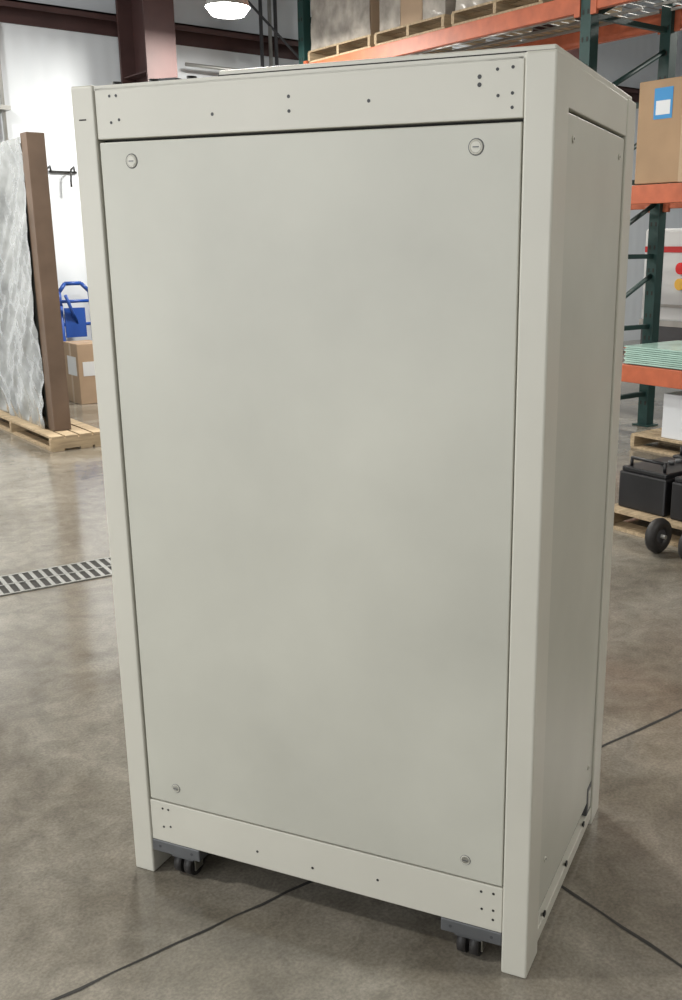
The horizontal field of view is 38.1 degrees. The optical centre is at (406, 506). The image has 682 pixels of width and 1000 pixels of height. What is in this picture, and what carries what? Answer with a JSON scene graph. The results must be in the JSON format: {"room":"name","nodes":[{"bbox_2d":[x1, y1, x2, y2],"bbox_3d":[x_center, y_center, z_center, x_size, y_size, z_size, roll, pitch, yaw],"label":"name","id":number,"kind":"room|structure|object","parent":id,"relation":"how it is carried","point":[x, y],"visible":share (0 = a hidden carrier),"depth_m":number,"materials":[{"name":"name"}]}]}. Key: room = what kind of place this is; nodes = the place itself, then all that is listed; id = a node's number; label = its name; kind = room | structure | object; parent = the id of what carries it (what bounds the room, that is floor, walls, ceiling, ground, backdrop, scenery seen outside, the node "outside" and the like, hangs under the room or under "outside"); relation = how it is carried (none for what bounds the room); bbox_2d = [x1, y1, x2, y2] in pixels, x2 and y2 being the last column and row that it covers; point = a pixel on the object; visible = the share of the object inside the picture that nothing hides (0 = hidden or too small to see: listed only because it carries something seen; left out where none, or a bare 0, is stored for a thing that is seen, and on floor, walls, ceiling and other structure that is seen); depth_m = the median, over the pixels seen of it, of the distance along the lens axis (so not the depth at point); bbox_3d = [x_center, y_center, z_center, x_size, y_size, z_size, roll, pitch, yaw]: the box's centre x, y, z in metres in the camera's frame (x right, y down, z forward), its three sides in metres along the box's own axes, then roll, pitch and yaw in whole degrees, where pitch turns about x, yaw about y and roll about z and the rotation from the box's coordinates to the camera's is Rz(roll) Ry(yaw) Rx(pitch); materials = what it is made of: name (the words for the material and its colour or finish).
{"room":"warehouse","nodes":[
{"label":"warehouse","id":0,"kind":"room"},
{"bbox_2d":[0,340,681,999],"bbox_3d":[1.962,0.655,4.146,23.000,0.100,18.900,-12,19,-37],"label":"floor","id":1,"kind":"structure","parent":0,"point":[77,908],"depth_m":2.72,"materials":[{"name":"concrete"}]},
{"bbox_2d":[0,410,100,451],"bbox_3d":[-3.397,-0.762,9.055,0.480,0.123,2.120,-12,19,-37],"label":"pallet","id":2,"kind":"object","parent":1,"relation":"on","point":[81,435],"visible":0.5,"depth_m":8.37,"materials":[{"name":"brown wood"}]},
{"bbox_2d":[0,132,70,430],"bbox_3d":[-3.653,-2.035,8.949,0.243,2.390,2.292,-12,19,-37],"label":"panels","id":3,"kind":"object","parent":2,"relation":"on","point":[33,378],"visible":1,"depth_m":8.28,"materials":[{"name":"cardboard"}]},
{"bbox_2d":[0,557,111,596],"bbox_3d":[-1.815,0.358,5.081,6.000,0.008,0.300,-10,18,-33],"label":"drain grate","id":4,"kind":"object","parent":1,"relation":"on","point":[16,583],"visible":0.23,"depth_m":5.08,"materials":[{"name":"grey metal"}]},
{"bbox_2d":[59,281,91,340],"bbox_3d":[-3.664,-1.871,10.994,0.500,1.262,0.320,-12,19,-37],"label":"hand truck","id":5,"kind":"object","parent":1,"relation":"on","point":[75,323],"visible":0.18,"depth_m":10.87,"materials":[{"name":"blue paint"}]},
{"bbox_2d":[63,340,96,404],"bbox_3d":[-3.482,-1.466,10.681,0.305,0.642,0.423,-12,19,-37],"label":"cardboard box","id":6,"kind":"object","parent":1,"relation":"on","point":[79,357],"visible":0.59,"depth_m":10.51,"materials":[{"name":"beige cardboard"}]},
{"bbox_2d":[115,0,177,83],"bbox_3d":[-2.757,-4.339,10.657,0.400,6.200,0.740,-12,19,-37],"label":"steel column","id":7,"kind":"structure","parent":1,"relation":"on","point":[145,28],"depth_m":10.37,"materials":[{"name":"brown metal"}]},
{"bbox_2d":[185,0,298,69],"bbox_3d":[-1.334,-4.394,12.202,2.900,5.500,0.122,-12,19,-37],"label":"conduit","id":8,"kind":"object","parent":1,"relation":"on","point":[261,18],"visible":0.16,"depth_m":11.65,"materials":[{"name":"black metal"}]},
{"bbox_2d":[71,44,635,977],"bbox_3d":[-0.084,-0.021,2.593,1.113,2.020,0.784,6,16,22],"label":"tall cabinet","id":9,"kind":"object","parent":1,"relation":"on","point":[357,326],"visible":1,"depth_m":2.20,"materials":[{"name":"grey metal"}]},
{"bbox_2d":[51,709,681,999],"bbox_3d":[4.834,1.541,0.617,23.000,0.001,9.630,-12,19,-37],"label":"joint","id":10,"kind":"object","parent":1,"relation":"on","point":[648,943],"visible":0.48,"depth_m":2.47,"materials":[{"name":"grey"}]},
{"bbox_2d":[297,0,681,426],"bbox_3d":[3.056,-2.711,6.847,1.160,5.000,12.380,-12,19,-37],"label":"rack","id":11,"kind":"object","parent":1,"relation":"on","point":[657,199],"visible":0.27,"depth_m":8.67,"materials":[{"name":"orange metal"}]},
{"bbox_2d":[308,34,433,62],"bbox_3d":[-0.332,-4.893,10.652,1.000,0.123,1.150,-12,19,-37],"label":"pallet","id":12,"kind":"object","parent":11,"relation":"on","point":[364,42],"visible":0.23,"depth_m":10.39,"materials":[{"name":"brown wood"}]},
{"bbox_2d":[311,0,379,49],"bbox_3d":[-0.359,-5.528,10.461,0.903,1.200,1.090,-12,19,-37],"label":"boxes","id":13,"kind":"object","parent":12,"relation":"on","point":[332,21],"visible":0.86,"depth_m":10.28,"materials":[{"name":"plastic"}]},
{"bbox_2d":[374,14,521,52],"bbox_3d":[0.402,-4.654,9.753,1.000,0.123,1.080,-12,19,-37],"label":"pallet","id":14,"kind":"object","parent":11,"relation":"on","point":[442,21],"visible":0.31,"depth_m":9.55,"materials":[{"name":"brown wood"}]},
{"bbox_2d":[379,0,455,30],"bbox_3d":[0.385,-5.192,9.596,0.880,0.994,1.012,-12,19,-37],"label":"boxes","id":15,"kind":"object","parent":14,"relation":"on","point":[392,13],"visible":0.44,"depth_m":9.45,"materials":[{"name":"cardboard"}]},
{"bbox_2d":[451,0,621,38],"bbox_3d":[1.155,-4.408,8.831,1.000,0.123,1.150,-12,19,-37],"label":"pallet","id":16,"kind":"object","parent":11,"relation":"on","point":[495,7],"visible":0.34,"depth_m":8.79,"materials":[{"name":"brown wood"}]},
{"bbox_2d":[455,0,492,10],"bbox_3d":[1.129,-4.996,8.653,0.903,1.100,1.090,-12,19,-37],"label":"boxes","id":17,"kind":"object","parent":16,"relation":"on","point":[460,4],"visible":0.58,"depth_m":8.82,"materials":[{"name":"plastic"}]},
{"bbox_2d":[624,340,681,368],"bbox_3d":[2.407,-1.187,7.811,0.700,0.140,1.150,-12,19,-37],"label":"sheets","id":18,"kind":"object","parent":11,"relation":"on","point":[668,354],"visible":1,"depth_m":7.86,"materials":[{"name":"green glass"}]},
{"bbox_2d":[635,76,681,184],"bbox_3d":[2.365,-2.856,7.511,0.805,0.741,0.880,-12,19,-37],"label":"cardboard box","id":19,"kind":"object","parent":11,"relation":"on","point":[659,132],"visible":0.97,"depth_m":7.44,"materials":[{"name":"beige cardboard"}]},
{"bbox_2d":[533,18,580,59],"bbox_3d":[2.187,-5.361,14.425,0.400,6.200,0.740,-12,19,-37],"label":"steel column","id":20,"kind":"structure","parent":1,"relation":"on","point":[575,52],"depth_m":13.92,"materials":[{"name":"metal"}]},
{"bbox_2d":[613,503,681,546],"bbox_3d":[1.990,0.093,5.813,1.100,0.123,1.220,-12,19,-37],"label":"pallet","id":21,"kind":"object","parent":1,"relation":"on","point":[621,513],"visible":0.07,"depth_m":5.81,"materials":[{"name":"brown wood"}]},
{"bbox_2d":[618,446,681,521],"bbox_3d":[1.977,-0.121,5.771,0.920,0.310,1.100,-12,19,-37],"label":"battery pack","id":22,"kind":"object","parent":21,"relation":"on","point":[654,486],"visible":1,"depth_m":5.76},
{"bbox_2d":[630,428,681,455],"bbox_3d":[2.546,-0.513,8.070,0.850,0.123,1.100,-12,19,-37],"label":"pallet","id":23,"kind":"object","parent":1,"relation":"on","point":[637,439],"visible":0.7,"depth_m":8.20,"materials":[{"name":"brown wood"}]},
{"bbox_2d":[661,391,681,440],"bbox_3d":[2.594,-0.722,7.909,0.702,0.361,0.780,-12,19,-37],"label":"cardboard box","id":24,"kind":"object","parent":23,"relation":"on","point":[672,405],"visible":1,"depth_m":7.92,"materials":[{"name":"white cardboard"}]},
{"bbox_2d":[645,518,671,552],"bbox_3d":[1.389,0.157,5.431,0.200,0.200,0.100,-12,19,-37],"label":"wheel","id":25,"kind":"object","parent":1,"relation":"on","point":[658,534],"visible":1,"depth_m":5.39,"materials":[{"name":"black rubber"}]},
{"bbox_2d":[639,228,681,343],"bbox_3d":[4.748,-2.191,11.071,4.040,1.800,2.110,-12,19,-37],"label":"trailer","id":26,"kind":"object","parent":1,"relation":"on","point":[670,323],"visible":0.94,"depth_m":10.31,"materials":[{"name":"white paint"}]},
{"bbox_2d":[678,535,681,558],"bbox_3d":[1.526,0.201,5.264,0.200,0.200,0.100,-12,19,-37],"label":"wheel","id":27,"kind":"object","parent":1,"relation":"on","point":[680,539],"visible":1,"depth_m":5.21,"materials":[{"name":"black rubber"}]},
{"bbox_2d":[0,0,681,340],"bbox_3d":[-3.948,-4.309,10.556,23.000,6.200,0.150,-12,19,-37],"label":"wall","id":28,"kind":"structure","parent":0,"point":[40,66],"depth_m":10.90,"materials":[{"name":"white paint"}]},
{"bbox_2d":[0,61,10,140],"bbox_3d":[-4.249,-4.194,10.129,0.280,6.200,0.170,-12,19,-37],"label":"downspout pipe","id":29,"kind":"object","parent":28,"relation":"attached to","point":[3,108],"visible":0.08,"depth_m":10.20,"materials":[{"name":"white metal"}]},
{"bbox_2d":[47,165,76,186],"bbox_3d":[-3.754,-3.595,10.712,0.380,0.220,0.140,-12,19,-37],"label":"wall hook","id":30,"kind":"object","parent":28,"relation":"attached to","point":[49,166],"visible":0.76,"depth_m":10.72,"materials":[{"name":"black metal"}]},
{"bbox_2d":[0,0,639,102],"bbox_3d":[-3.842,-5.099,10.201,23.000,0.190,0.200,-12,19,-37],"label":"wall girt","id":31,"kind":"structure","parent":28,"relation":"attached to","point":[20,12],"depth_m":10.75,"materials":[{"name":"metal"}]},
{"bbox_3d":[1.947,-5.430,2.516,23.000,0.100,18.900,-12,19,-37],"label":"ceiling","id":32,"kind":"structure","parent":0,"visible":0},
{"bbox_2d":[205,0,249,18],"bbox_3d":[-1.743,-5.947,9.291,0.440,2.390,0.440,-12,19,-37],"label":"light","id":33,"kind":"object","parent":32,"relation":"hanging from","point":[225,9],"visible":1,"depth_m":9.46,"materials":[{"name":"white"}]}
]}

